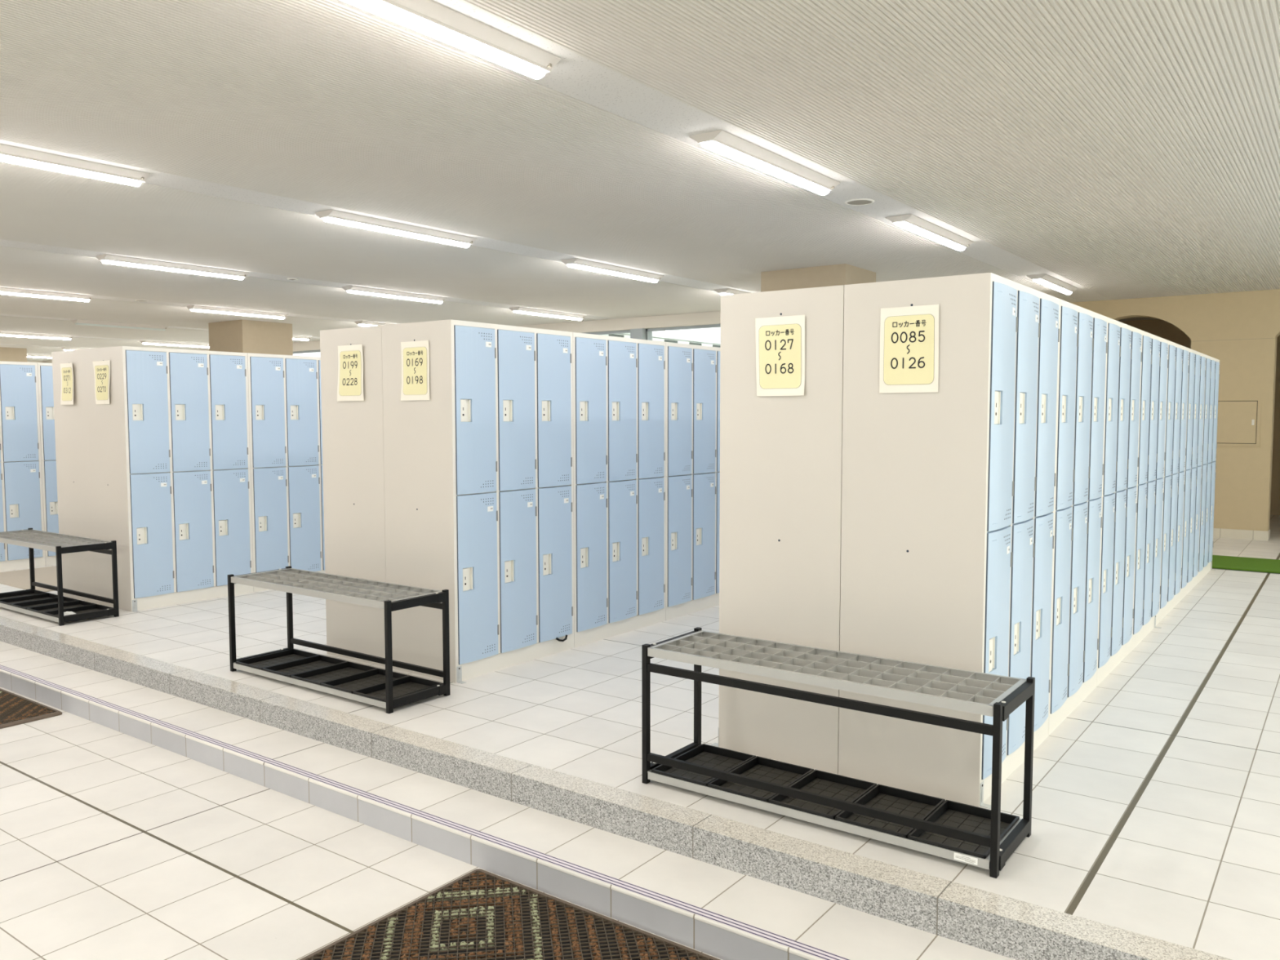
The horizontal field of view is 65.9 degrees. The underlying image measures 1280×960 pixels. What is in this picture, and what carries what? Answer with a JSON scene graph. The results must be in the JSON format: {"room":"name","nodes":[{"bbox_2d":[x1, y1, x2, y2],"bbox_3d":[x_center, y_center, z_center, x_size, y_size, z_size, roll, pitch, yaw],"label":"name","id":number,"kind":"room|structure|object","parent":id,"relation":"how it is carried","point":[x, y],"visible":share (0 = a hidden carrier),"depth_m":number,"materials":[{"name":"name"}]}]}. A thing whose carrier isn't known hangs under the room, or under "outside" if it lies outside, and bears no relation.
{"room":"locker room","nodes":[
{"label":"locker room","id":0,"kind":"room"},
{"bbox_2d":[0,346,26,362],"bbox_3d":[-12.219,-1.204,18.782,0.840,2.595,0.770,3,5,36],"label":"pillar","id":1,"kind":"structure","parent":0,"point":[6,354],"depth_m":18.58,"materials":[{"name":"beige paint"}]},
{"bbox_2d":[26,360,42,362],"bbox_3d":[-18.315,-1.008,17.430,0.200,3.193,15.040,3,5,36],"label":"wall","id":2,"kind":"structure","parent":0,"point":[27,361],"depth_m":22.96,"materials":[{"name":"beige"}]},
{"bbox_2d":[0,671,808,959],"bbox_3d":[-7.279,0.947,8.233,28.600,0.088,0.002,3,5,36],"label":"trim","id":3,"kind":"structure","parent":2,"relation":"attached to","point":[722,944],"depth_m":3.41,"materials":[{"name":"tile"}]},
{"bbox_2d":[0,664,849,959],"bbox_3d":[-7.267,0.887,8.245,28.600,0.002,0.037,3,5,36],"label":"trim","id":4,"kind":"structure","parent":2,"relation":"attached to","point":[813,951],"depth_m":3.30,"materials":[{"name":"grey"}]},
{"bbox_2d":[0,616,1232,959],"bbox_3d":[-7.072,0.839,8.509,28.600,0.150,0.115,3,5,36],"label":"step","id":5,"kind":"structure","parent":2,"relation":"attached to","point":[1012,928],"depth_m":3.20,"materials":[{"name":"stone"}]},
{"bbox_2d":[208,320,293,355],"bbox_3d":[-5.420,-0.886,13.826,0.820,2.595,0.770,3,5,36],"label":"pillar","id":6,"kind":"structure","parent":0,"point":[250,336],"depth_m":13.47,"materials":[{"name":"beige paint"}]},
{"bbox_2d":[0,686,722,959],"bbox_3d":[-9.197,1.260,5.620,28.600,0.191,6.520,3,5,36],"label":"floor","id":7,"kind":"structure","parent":0,"point":[115,845],"depth_m":3.36,"materials":[{"name":"tile"}]},
{"bbox_2d":[0,688,62,728],"bbox_3d":[-3.784,1.183,5.105,1.445,0.018,0.884,3,5,36],"label":"doormat","id":8,"kind":"object","parent":7,"relation":"on","point":[15,709],"visible":1,"depth_m":5.05,"materials":[{"name":"carpet"}]},
{"bbox_2d":[299,868,719,959],"bbox_3d":[-0.202,1.350,2.500,1.492,0.018,0.894,3,5,36],"label":"doormat","id":9,"kind":"object","parent":7,"relation":"on","point":[480,914],"visible":1,"depth_m":2.88,"materials":[{"name":"carpet"}]},
{"bbox_2d":[42,311,720,363],"bbox_3d":[-5.214,-2.326,16.887,21.500,0.178,0.280,3,5,36],"label":"beam","id":10,"kind":"structure","parent":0,"point":[707,317],"depth_m":13.06,"materials":[{"name":"beige"}]},
{"bbox_2d":[0,640,1015,959],"bbox_3d":[-7.193,0.938,8.349,28.600,0.114,0.296,3,5,36],"label":"step","id":11,"kind":"structure","parent":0,"point":[846,932],"depth_m":3.34,"materials":[{"name":"tile"}]},
{"bbox_2d":[0,0,1279,360],"bbox_3d":[-5.314,-2.083,10.734,28.600,0.200,19.700,3,5,36],"label":"ceiling","id":12,"kind":"structure","parent":0,"point":[1106,149],"depth_m":4.74,"materials":[{"name":"white paint"}]},
{"bbox_2d":[0,331,73,340],"bbox_3d":[-9.554,-2.257,15.439,0.176,0.064,1.250,3,5,36],"label":"ceiling light","id":13,"kind":"object","parent":12,"relation":"attached to","point":[2,333],"visible":1,"depth_m":15.47,"materials":[{"name":"grey plastic"}]},
{"bbox_2d":[26,354,52,358],"bbox_3d":[-12.742,-2.600,20.728,0.176,0.064,1.250,3,5,36],"label":"ceiling light","id":14,"kind":"object","parent":12,"relation":"attached to","point":[28,355],"visible":0.26,"depth_m":20.78,"materials":[{"name":"grey plastic"}]},
{"bbox_2d":[0,287,93,302],"bbox_3d":[-6.290,-1.912,10.120,0.176,0.064,1.250,3,5,36],"label":"ceiling light","id":15,"kind":"object","parent":12,"relation":"attached to","point":[3,291],"visible":1,"depth_m":10.22,"materials":[{"name":"grey plastic"}]},
{"bbox_2d":[61,347,87,351],"bbox_3d":[-10.480,-2.495,19.080,0.176,0.064,1.250,3,5,36],"label":"ceiling light","id":16,"kind":"object","parent":12,"relation":"attached to","point":[64,348],"visible":0.28,"depth_m":18.63,"materials":[{"name":"grey plastic"}]},
{"bbox_2d":[0,143,150,186],"bbox_3d":[-3.038,-1.566,4.784,0.176,0.064,1.250,3,5,36],"label":"ceiling light","id":17,"kind":"object","parent":12,"relation":"attached to","point":[8,153],"visible":1,"depth_m":4.95,"materials":[{"name":"grey plastic"}]},
{"bbox_2d":[71,319,168,330],"bbox_3d":[-7.212,-2.148,13.732,0.176,0.064,1.250,3,5,36],"label":"ceiling light","id":18,"kind":"object","parent":12,"relation":"attached to","point":[86,322],"visible":1,"depth_m":13.66,"materials":[{"name":"grey plastic"}]},
{"bbox_2d":[134,299,148,302],"bbox_3d":[-5.555,-1.999,11.003,0.142,0.008,0.142,3,5,36],"label":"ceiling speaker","id":19,"kind":"object","parent":12,"relation":"attached to","point":[143,300],"visible":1,"depth_m":11.00,"materials":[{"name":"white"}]},
{"bbox_2d":[95,253,248,279],"bbox_3d":[-3.948,-1.803,8.413,0.176,0.064,1.250,3,5,36],"label":"ceiling light","id":20,"kind":"object","parent":12,"relation":"attached to","point":[105,259],"visible":1,"depth_m":8.32,"materials":[{"name":"grey plastic"}]},
{"bbox_2d":[139,340,208,347],"bbox_3d":[-8.138,-2.385,17.373,0.176,0.064,1.250,3,5,36],"label":"ceiling light","id":21,"kind":"object","parent":12,"relation":"attached to","point":[144,342],"visible":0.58,"depth_m":17.27,"materials":[{"name":"grey plastic"}]},
{"bbox_2d":[186,305,288,319],"bbox_3d":[-4.886,-2.039,12.037,0.176,0.064,1.250,3,5,36],"label":"ceiling light","id":22,"kind":"object","parent":12,"relation":"attached to","point":[193,308],"visible":1,"depth_m":11.96,"materials":[{"name":"grey plastic"}]},
{"bbox_2d":[287,277,297,279],"bbox_3d":[-3.257,-1.884,9.254,0.100,0.014,0.100,3,5,36],"label":"ceiling sensor","id":23,"kind":"object","parent":12,"relation":"attached to","point":[288,278],"visible":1,"depth_m":9.22,"materials":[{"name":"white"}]},
{"bbox_2d":[292,335,311,341],"bbox_3d":[-5.796,-2.276,15.666,0.176,0.064,1.250,3,5,36],"label":"ceiling light","id":24,"kind":"object","parent":12,"relation":"attached to","point":[294,337],"visible":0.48,"depth_m":16.00,"materials":[{"name":"grey plastic"}]},
{"bbox_2d":[354,320,391,326],"bbox_3d":[-3.471,-2.167,13.971,0.176,0.064,1.250,3,5,36],"label":"ceiling light","id":25,"kind":"object","parent":12,"relation":"attached to","point":[362,323],"visible":0.28,"depth_m":13.55,"materials":[{"name":"grey plastic"}]},
{"bbox_2d":[342,285,447,303],"bbox_3d":[-2.544,-1.930,10.331,0.176,0.064,1.250,3,5,36],"label":"ceiling light","id":26,"kind":"object","parent":12,"relation":"attached to","point":[351,289],"visible":1,"depth_m":10.24,"materials":[{"name":"grey plastic"}]},
{"bbox_2d":[315,209,476,248],"bbox_3d":[-1.622,-1.694,6.718,0.176,0.064,1.250,3,5,36],"label":"ceiling light","id":27,"kind":"object","parent":12,"relation":"attached to","point":[335,216],"visible":1,"depth_m":6.60,"materials":[{"name":"grey plastic"}]},
{"bbox_2d":[341,0,560,79],"bbox_3d":[-0.725,-1.459,3.104,0.176,0.064,1.250,3,5,36],"label":"ceiling light","id":28,"kind":"object","parent":12,"relation":"attached to","point":[432,19],"visible":1,"depth_m":3.23,"materials":[{"name":"grey plastic"}]},
{"bbox_2d":[546,62,551,68],"bbox_3d":[-0.328,-1.495,3.557,0.017,0.016,0.012,3,5,36],"label":"switch","id":29,"kind":"object","parent":28,"relation":"attached to","point":[548,65],"depth_m":3.55,"materials":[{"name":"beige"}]},
{"bbox_2d":[508,306,586,320],"bbox_3d":[-1.129,-2.058,12.264,0.176,0.064,1.250,3,5,36],"label":"ceiling light","id":30,"kind":"object","parent":12,"relation":"attached to","point":[517,309],"visible":1,"depth_m":12.16,"materials":[{"name":"grey plastic"}]},
{"bbox_2d":[560,257,663,282],"bbox_3d":[-0.219,-1.822,8.635,0.176,0.064,1.250,3,5,36],"label":"ceiling light","id":31,"kind":"object","parent":12,"relation":"attached to","point":[575,263],"visible":1,"depth_m":8.52,"materials":[{"name":"grey plastic"}]},
{"bbox_2d":[714,288,750,295],"bbox_3d":[1.197,-1.950,10.569,0.176,0.064,1.250,3,5,36],"label":"ceiling light","id":32,"kind":"object","parent":12,"relation":"attached to","point":[722,291],"visible":0.28,"depth_m":10.09,"materials":[{"name":"grey plastic"}]},
{"bbox_2d":[688,129,839,195],"bbox_3d":[0.667,-1.585,5.006,0.176,0.064,1.250,3,5,36],"label":"ceiling light","id":33,"kind":"object","parent":12,"relation":"attached to","point":[722,142],"visible":1,"depth_m":4.86,"materials":[{"name":"grey plastic"}]},
{"bbox_2d":[844,198,874,205],"bbox_3d":[1.324,-1.675,5.952,0.177,0.008,0.177,3,5,36],"label":"ceiling speaker","id":34,"kind":"object","parent":12,"relation":"attached to","point":[858,202],"visible":1,"depth_m":5.94,"materials":[{"name":"white"}]},
{"bbox_2d":[847,200,871,204],"bbox_3d":[1.324,-1.676,5.952,0.146,0.004,0.146,3,5,36],"label":"grille","id":35,"kind":"object","parent":34,"relation":"attached to","point":[849,202],"depth_m":5.94,"materials":[{"name":"beige metal"}]},
{"bbox_2d":[885,213,973,250],"bbox_3d":[2.038,-1.709,6.880,0.176,0.064,1.250,3,5,36],"label":"ceiling light","id":36,"kind":"object","parent":12,"relation":"attached to","point":[912,223],"visible":1,"depth_m":6.73,"materials":[{"name":"grey plastic"}]},
{"bbox_2d":[1026,274,1078,294],"bbox_3d":[4.008,-1.887,9.571,0.176,0.064,1.250,3,5,36],"label":"ceiling light","id":37,"kind":"object","parent":12,"relation":"attached to","point":[1046,280],"visible":1,"depth_m":9.40,"materials":[{"name":"grey plastic"}]},
{"bbox_2d":[0,515,1279,959],"bbox_3d":[-3.270,0.619,13.712,28.600,0.400,12.779,3,5,36],"label":"floor","id":38,"kind":"structure","parent":0,"point":[1156,800],"depth_m":4.02,"materials":[{"name":"tile"}]},
{"bbox_2d":[0,360,45,571],"bbox_3d":[-5.660,-0.114,8.345,0.522,1.770,0.906,3,5,36],"label":"bank","id":39,"kind":"object","parent":38,"relation":"on","point":[21,500],"visible":0.96,"depth_m":8.41,"materials":[{"name":"beige paint"}]},
{"bbox_2d":[0,565,57,591],"bbox_3d":[-3.721,0.698,9.415,1.265,0.006,4.245,3,5,36],"label":"floor mat","id":40,"kind":"object","parent":38,"relation":"on","point":[20,579],"visible":0.08,"depth_m":7.95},
{"bbox_2d":[37,362,58,566],"bbox_3d":[-5.125,-0.163,9.076,0.522,1.770,0.906,3,5,36],"label":"bank","id":41,"kind":"object","parent":38,"relation":"on","point":[45,376],"visible":0.17,"depth_m":8.60,"materials":[{"name":"beige paint"}]},
{"bbox_2d":[0,528,119,626],"bbox_3d":[-4.019,0.631,6.667,1.250,0.500,0.363,3,5,36],"label":"bench","id":42,"kind":"object","parent":38,"relation":"on","point":[51,606],"visible":1,"depth_m":6.53,"materials":[{"name":"black metal"}]},
{"bbox_2d":[0,589,48,599],"bbox_3d":[-4.399,0.824,6.958,0.232,0.032,0.342,3,5,36],"label":"drip tray","id":43,"kind":"object","parent":42,"relation":"on","point":[26,594],"depth_m":7.01,"materials":[{"name":"black plastic"}]},
{"bbox_2d":[0,592,63,605],"bbox_3d":[-4.209,0.833,6.819,0.232,0.032,0.342,3,5,36],"label":"drip tray","id":44,"kind":"object","parent":42,"relation":"on","point":[30,600],"depth_m":6.82,"materials":[{"name":"black plastic"}]},
{"bbox_2d":[10,596,79,609],"bbox_3d":[-4.019,0.842,6.680,0.232,0.032,0.342,3,5,36],"label":"drip tray","id":45,"kind":"object","parent":42,"relation":"on","point":[48,603],"depth_m":6.68,"materials":[{"name":"black plastic"}]},
{"bbox_2d":[26,600,95,613],"bbox_3d":[-3.829,0.851,6.542,0.232,0.032,0.342,3,5,36],"label":"drip tray","id":46,"kind":"object","parent":42,"relation":"on","point":[79,605],"depth_m":6.55,"materials":[{"name":"black plastic"}]},
{"bbox_2d":[63,611,75,615],"bbox_3d":[-3.662,0.856,6.325,0.104,0.028,0.080,3,5,36],"label":"crumpled tissue","id":47,"kind":"object","parent":42,"relation":"on","point":[66,613],"visible":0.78,"depth_m":6.30,"materials":[{"name":"white"}]},
{"bbox_2d":[42,604,113,617],"bbox_3d":[-3.639,0.860,6.403,0.232,0.032,0.342,3,5,36],"label":"drip tray","id":48,"kind":"object","parent":42,"relation":"on","point":[94,607],"depth_m":6.47,"materials":[{"name":"black plastic"}]},
{"bbox_2d":[51,349,94,603],"bbox_3d":[-3.767,-0.053,7.383,0.522,1.770,0.906,3,5,36],"label":"bank","id":49,"kind":"object","parent":38,"relation":"on","point":[71,421],"visible":0.3,"depth_m":7.01,"materials":[{"name":"beige paint"}]},
{"bbox_2d":[60,362,73,404],"bbox_3d":[-4.044,-0.678,6.969,0.216,0.292,0.012,3,5,39],"label":"poster","id":50,"kind":"object","parent":49,"relation":"attached to","point":[66,369],"visible":1,"depth_m":6.97,"materials":[{"name":"paper"}]},
{"bbox_2d":[132,599,138,612],"bbox_3d":[-3.382,0.844,6.624,0.036,0.078,0.034,3,5,36],"label":"bracket","id":51,"kind":"object","parent":38,"relation":"on","point":[134,602],"visible":1,"depth_m":6.63,"materials":[{"name":"metal"}]},
{"bbox_2d":[85,346,253,611],"bbox_3d":[-3.344,-0.033,7.074,0.522,1.770,0.906,3,5,36],"label":"bank","id":52,"kind":"object","parent":38,"relation":"on","point":[169,451],"visible":0.98,"depth_m":6.82,"materials":[{"name":"beige paint"}]},
{"bbox_2d":[92,360,110,404],"bbox_3d":[-3.645,-0.659,6.679,0.244,0.292,0.013,3,5,36],"label":"poster","id":53,"kind":"object","parent":52,"relation":"attached to","point":[101,368],"visible":1,"depth_m":6.68,"materials":[{"name":"paper"}]},
{"bbox_2d":[247,352,324,591],"bbox_3d":[-2.809,-0.082,7.804,0.522,1.770,0.906,3,5,36],"label":"bank","id":54,"kind":"object","parent":38,"relation":"on","point":[285,396],"visible":0.62,"depth_m":7.53,"materials":[{"name":"beige paint"}]},
{"bbox_2d":[227,565,449,713],"bbox_3d":[-1.500,0.747,4.841,1.250,0.500,0.363,3,5,36],"label":"bench","id":55,"kind":"object","parent":38,"relation":"on","point":[387,689],"visible":1,"depth_m":4.77,"materials":[{"name":"black metal"}]},
{"bbox_2d":[235,648,319,670],"bbox_3d":[-1.880,0.941,5.133,0.232,0.032,0.342,3,5,36],"label":"drip tray","id":56,"kind":"object","parent":55,"relation":"on","point":[282,659],"depth_m":5.14,"materials":[{"name":"black plastic"}]},
{"bbox_2d":[262,654,347,677],"bbox_3d":[-1.690,0.950,4.994,0.232,0.032,0.342,3,5,36],"label":"drip tray","id":57,"kind":"object","parent":55,"relation":"on","point":[317,664],"depth_m":5.00,"materials":[{"name":"black plastic"}]},
{"bbox_2d":[290,661,377,684],"bbox_3d":[-1.500,0.959,4.855,0.232,0.032,0.342,3,5,36],"label":"drip tray","id":58,"kind":"object","parent":55,"relation":"on","point":[342,673],"depth_m":4.86,"materials":[{"name":"black plastic"}]},
{"bbox_2d":[320,668,409,693],"bbox_3d":[-1.310,0.968,4.717,0.232,0.032,0.342,3,5,36],"label":"drip tray","id":59,"kind":"object","parent":55,"relation":"on","point":[371,681],"depth_m":4.72,"materials":[{"name":"black plastic"}]},
{"bbox_2d":[352,675,443,702],"bbox_3d":[-1.119,0.977,4.578,0.232,0.032,0.342,3,5,36],"label":"drip tray","id":60,"kind":"object","parent":55,"relation":"on","point":[406,685],"depth_m":4.60,"materials":[{"name":"black plastic"}]},
{"bbox_2d":[320,325,386,666],"bbox_3d":[-1.262,0.060,5.611,0.522,1.770,0.906,3,5,36],"label":"bank","id":61,"kind":"object","parent":38,"relation":"on","point":[353,431],"visible":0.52,"depth_m":5.24,"materials":[{"name":"beige paint"}]},
{"bbox_2d":[337,344,364,400],"bbox_3d":[-1.524,-0.562,5.189,0.220,0.292,0.008,3,5,36],"label":"poster","id":62,"kind":"object","parent":61,"relation":"attached to","point":[350,358],"visible":1,"depth_m":5.19,"materials":[{"name":"paper"}]},
{"bbox_2d":[456,666,465,684],"bbox_3d":[-0.877,0.958,4.851,0.036,0.078,0.034,3,5,36],"label":"bracket","id":63,"kind":"object","parent":38,"relation":"on","point":[459,669],"visible":1,"depth_m":4.86,"materials":[{"name":"metal"}]},
{"bbox_2d":[381,319,574,683],"bbox_3d":[-0.839,0.080,5.301,0.522,1.770,0.906,3,5,36],"label":"lockers","id":64,"kind":"object","parent":38,"relation":"on","point":[479,494],"visible":1,"depth_m":5.01,"materials":[{"name":"blue metal"}]},
{"bbox_2d":[400,340,429,400],"bbox_3d":[-1.117,-0.541,4.890,0.209,0.292,0.012,3,5,36],"label":"poster","id":65,"kind":"object","parent":64,"relation":"attached to","point":[415,354],"visible":1,"depth_m":4.89,"materials":[{"name":"paper"}]},
{"bbox_2d":[555,635,567,641],"bbox_3d":[-0.432,0.880,5.461,0.016,0.033,0.095,3,5,36],"label":"strap","id":66,"kind":"object","parent":64,"relation":"attached to","point":[566,637],"visible":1,"depth_m":5.46,"materials":[{"name":"black"}]},
{"bbox_2d":[572,332,666,647],"bbox_3d":[-0.305,0.032,6.031,0.522,1.770,0.906,3,5,36],"label":"bank","id":67,"kind":"object","parent":38,"relation":"on","point":[620,383],"visible":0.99,"depth_m":5.84,"materials":[{"name":"beige paint"}]},
{"bbox_2d":[665,342,719,621],"bbox_3d":[0.230,-0.017,6.762,0.522,1.770,0.906,3,5,36],"label":"bank","id":68,"kind":"object","parent":38,"relation":"on","point":[692,474],"visible":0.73,"depth_m":6.49,"materials":[{"name":"beige paint"}]},
{"bbox_2d":[711,727,719,746],"bbox_3d":[0.307,1.017,3.930,0.036,0.078,0.034,3,5,36],"label":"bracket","id":69,"kind":"object","parent":38,"relation":"on","point":[713,744],"visible":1,"depth_m":3.92,"materials":[{"name":"metal"}]},
{"bbox_2d":[719,284,844,773],"bbox_3d":[0.778,0.159,4.071,0.522,1.770,0.906,3,5,36],"label":"end panel","id":70,"kind":"object","parent":38,"relation":"on","point":[781,456],"visible":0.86,"depth_m":3.69,"materials":[{"name":"beige paint"}]},
{"bbox_2d":[755,315,804,395],"bbox_3d":[0.515,-0.458,3.651,0.208,0.292,0.008,3,5,36],"label":"poster","id":71,"kind":"object","parent":70,"relation":"attached to","point":[780,340],"visible":1,"depth_m":3.65,"materials":[{"name":"paper"}]},
{"bbox_2d":[641,626,1035,878],"bbox_3d":[0.615,0.847,3.291,1.250,0.500,0.363,3,5,36],"label":"bench","id":72,"kind":"object","parent":38,"relation":"on","point":[972,835],"visible":1,"depth_m":3.19,"materials":[{"name":"black metal"}]},
{"bbox_2d":[651,743,755,786],"bbox_3d":[0.235,1.040,3.582,0.232,0.032,0.342,3,5,36],"label":"drip tray","id":73,"kind":"object","parent":72,"relation":"on","point":[710,756],"depth_m":3.60,"materials":[{"name":"black plastic"}]},
{"bbox_2d":[707,755,813,802],"bbox_3d":[0.425,1.049,3.443,0.232,0.032,0.342,3,5,36],"label":"drip tray","id":74,"kind":"object","parent":72,"relation":"on","point":[793,775],"depth_m":3.46,"materials":[{"name":"black plastic"}]},
{"bbox_2d":[768,768,876,819],"bbox_3d":[0.615,1.058,3.304,0.232,0.032,0.342,3,5,36],"label":"drip tray","id":75,"kind":"object","parent":72,"relation":"on","point":[816,781],"depth_m":3.32,"materials":[{"name":"black plastic"}]},
{"bbox_2d":[835,783,945,838],"bbox_3d":[0.805,1.067,3.166,0.232,0.032,0.342,3,5,36],"label":"drip tray","id":76,"kind":"object","parent":72,"relation":"on","point":[919,806],"depth_m":3.18,"materials":[{"name":"black plastic"}]},
{"bbox_2d":[907,800,1019,858],"bbox_3d":[0.996,1.076,3.027,0.232,0.032,0.342,3,5,36],"label":"drip tray","id":77,"kind":"object","parent":72,"relation":"on","point":[974,819],"depth_m":3.04,"materials":[{"name":"black plastic"}]},
{"bbox_2d":[957,856,975,863],"bbox_3d":[0.939,1.094,2.849,0.056,0.013,0.001,3,5,36],"label":"print","id":78,"kind":"object","parent":72,"relation":"attached to","point":[966,860],"depth_m":2.85,"materials":[{"name":"grey paper"}]},
{"bbox_2d":[838,272,1059,806],"bbox_3d":[1.201,0.179,3.761,0.522,1.770,0.906,3,5,36],"label":"lockers","id":79,"kind":"object","parent":38,"relation":"on","point":[948,494],"visible":0.96,"depth_m":3.42,"materials":[{"name":"beige metal"}]},
{"bbox_2d":[879,304,938,393],"bbox_3d":[0.916,-0.444,3.361,0.208,0.292,0.004,3,5,36],"label":"poster","id":80,"kind":"object","parent":79,"relation":"attached to","point":[909,335],"visible":1,"depth_m":3.36,"materials":[{"name":"paper"}]},
{"bbox_2d":[979,781,991,808],"bbox_3d":[1.163,1.056,3.311,0.036,0.078,0.034,3,5,36],"label":"bracket","id":81,"kind":"object","parent":38,"relation":"on","point":[982,804],"visible":0.92,"depth_m":3.31,"materials":[{"name":"metal"}]},
{"bbox_2d":[1048,298,1107,736],"bbox_3d":[1.736,0.130,4.491,0.522,1.770,0.906,3,5,36],"label":"bank","id":82,"kind":"object","parent":38,"relation":"on","point":[1082,344],"visible":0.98,"depth_m":4.27,"materials":[{"name":"beige paint"}]},
{"bbox_2d":[1096,317,1142,686],"bbox_3d":[2.270,0.082,5.221,0.522,1.770,0.906,3,5,36],"label":"bank","id":83,"kind":"object","parent":38,"relation":"on","point":[1124,353],"visible":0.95,"depth_m":5.00,"materials":[{"name":"beige paint"}]},
{"bbox_2d":[1132,330,1168,649],"bbox_3d":[2.805,0.034,5.952,0.522,1.770,0.906,3,5,36],"label":"bank","id":84,"kind":"object","parent":38,"relation":"on","point":[1154,348],"visible":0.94,"depth_m":5.73,"materials":[{"name":"beige paint"}]},
{"bbox_2d":[1154,615,1161,628],"bbox_3d":[3.196,0.872,6.088,0.036,0.078,0.034,3,5,36],"label":"bracket","id":85,"kind":"object","parent":38,"relation":"on","point":[1155,615],"visible":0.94,"depth_m":6.09,"materials":[{"name":"metal"}]},
{"bbox_2d":[1159,340,1189,622],"bbox_3d":[3.340,-0.015,6.682,0.522,1.770,0.906,3,5,36],"label":"bank","id":86,"kind":"object","parent":38,"relation":"on","point":[1174,486],"visible":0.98,"depth_m":6.46,"materials":[{"name":"beige paint"}]},
{"bbox_2d":[1180,348,1205,600],"bbox_3d":[3.874,-0.063,7.413,0.522,1.770,0.906,3,5,36],"label":"bank","id":87,"kind":"object","parent":38,"relation":"on","point":[1197,360],"visible":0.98,"depth_m":7.19,"materials":[{"name":"beige paint"}]},
{"bbox_2d":[1197,355,1219,582],"bbox_3d":[4.409,-0.112,8.143,0.522,1.770,0.906,3,5,36],"label":"bank","id":88,"kind":"object","parent":38,"relation":"on","point":[1212,364],"visible":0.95,"depth_m":7.92,"materials":[{"name":"beige paint"}]},
{"bbox_2d":[1212,555,1279,573],"bbox_3d":[6.255,0.779,7.932,3.400,0.016,0.835,3,5,36],"label":"mat","id":89,"kind":"object","parent":38,"relation":"on","point":[1219,562],"visible":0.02,"depth_m":8.55,"materials":[{"name":"green rubber"}]},
{"bbox_2d":[600,333,720,347],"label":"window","id":90,"kind":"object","parent":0,"point":[657,337],"visible":0.15,"depth_m":15.90,"materials":[{"name":"white glass"}]},
{"bbox_2d":[608,333,623,337],"bbox_3d":[-0.355,-2.132,14.647,0.020,0.053,0.360,3,5,36],"label":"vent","id":91,"kind":"object","parent":90,"relation":"attached to","point":[611,335],"depth_m":14.66,"materials":[{"name":"metal"}]},
{"bbox_2d":[664,339,677,342],"bbox_3d":[0.494,-2.209,15.807,0.020,0.053,0.360,3,5,36],"label":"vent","id":92,"kind":"object","parent":90,"relation":"attached to","point":[665,340],"depth_m":15.82,"materials":[{"name":"metal"}]},
{"bbox_2d":[689,342,702,345],"bbox_3d":[0.919,-2.247,16.387,0.020,0.053,0.360,3,5,36],"label":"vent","id":93,"kind":"object","parent":90,"relation":"attached to","point":[691,343],"depth_m":16.40,"materials":[{"name":"metal"}]},
{"bbox_2d":[760,263,875,292],"bbox_3d":[1.609,-0.576,8.963,0.820,2.595,0.650,3,5,36],"label":"pillar","id":94,"kind":"structure","parent":0,"point":[843,273],"depth_m":8.61,"materials":[{"name":"beige paint"}]},
{"bbox_2d":[1071,288,1279,531],"bbox_3d":[7.347,-0.633,9.764,6.900,2.593,0.250,3,5,36],"label":"wall","id":95,"kind":"structure","parent":0,"point":[1247,367],"depth_m":10.38,"materials":[{"name":"beige paint"}]},
{"bbox_2d":[1191,337,1274,342],"bbox_3d":[6.225,-1.473,10.375,0.765,0.004,0.002,3,5,36],"label":"trim","id":96,"kind":"structure","parent":95,"relation":"attached to","point":[1264,338],"depth_m":10.37,"materials":[{"name":"beige paint"}]},
{"bbox_2d":[1216,397,1261,446],"bbox_3d":[6.236,-0.609,10.416,0.524,0.507,0.014,3,5,36],"label":"access hatch","id":97,"kind":"object","parent":95,"relation":"attached to","point":[1238,420],"visible":0.76,"depth_m":10.37,"materials":[{"name":"beige paint"}]},
{"bbox_2d":[1120,290,1279,515],"bbox_3d":[8.244,-0.750,11.158,7.100,2.643,3.166,3,5,36],"label":"wall","id":98,"kind":"structure","parent":0,"point":[1165,330],"depth_m":12.90,"materials":[{"name":"beige paint"}]},
{"bbox_2d":[1213,528,1270,541],"bbox_3d":[7.345,0.611,9.841,6.900,0.100,0.262,3,5,36],"label":"baseboard","id":99,"kind":"structure","parent":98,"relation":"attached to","point":[1217,532],"depth_m":10.41,"materials":[{"name":"tile"}]},
{"bbox_3d":[-5.235,-0.245,16.991,21.500,0.900,0.200,3,5,36],"label":"window sill","id":100,"kind":"structure","parent":0,"visible":0},
{"bbox_2d":[630,328,652,340],"bbox_3d":[-5.493,-1.477,17.111,13.850,1.545,0.220,3,5,36],"label":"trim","id":101,"kind":"structure","parent":100,"relation":"attached to","point":[641,333],"depth_m":12.95,"materials":[{"name":"grey"}]},
{"bbox_2d":[293,350,319,354],"bbox_3d":[-6.823,-1.540,18.086,3.550,1.545,0.070,3,5,36],"label":"window","id":102,"kind":"structure","parent":101,"relation":"in","point":[308,351],"depth_m":17.29,"materials":[{"name":"grey glass"}]},
{"bbox_2d":[585,329,630,334],"bbox_3d":[-1.291,-1.282,14.054,3.050,1.545,0.070,3,5,36],"label":"window","id":103,"kind":"structure","parent":101,"relation":"in","point":[624,331],"depth_m":13.31,"materials":[{"name":"grey"}]},
{"bbox_2d":[646,324,720,340],"bbox_3d":[1.778,-1.138,11.817,4.150,1.545,0.070,3,5,36],"label":"window frame","id":104,"kind":"structure","parent":100,"relation":"attached to","point":[713,326],"depth_m":12.66,"materials":[{"name":"grey metal"}]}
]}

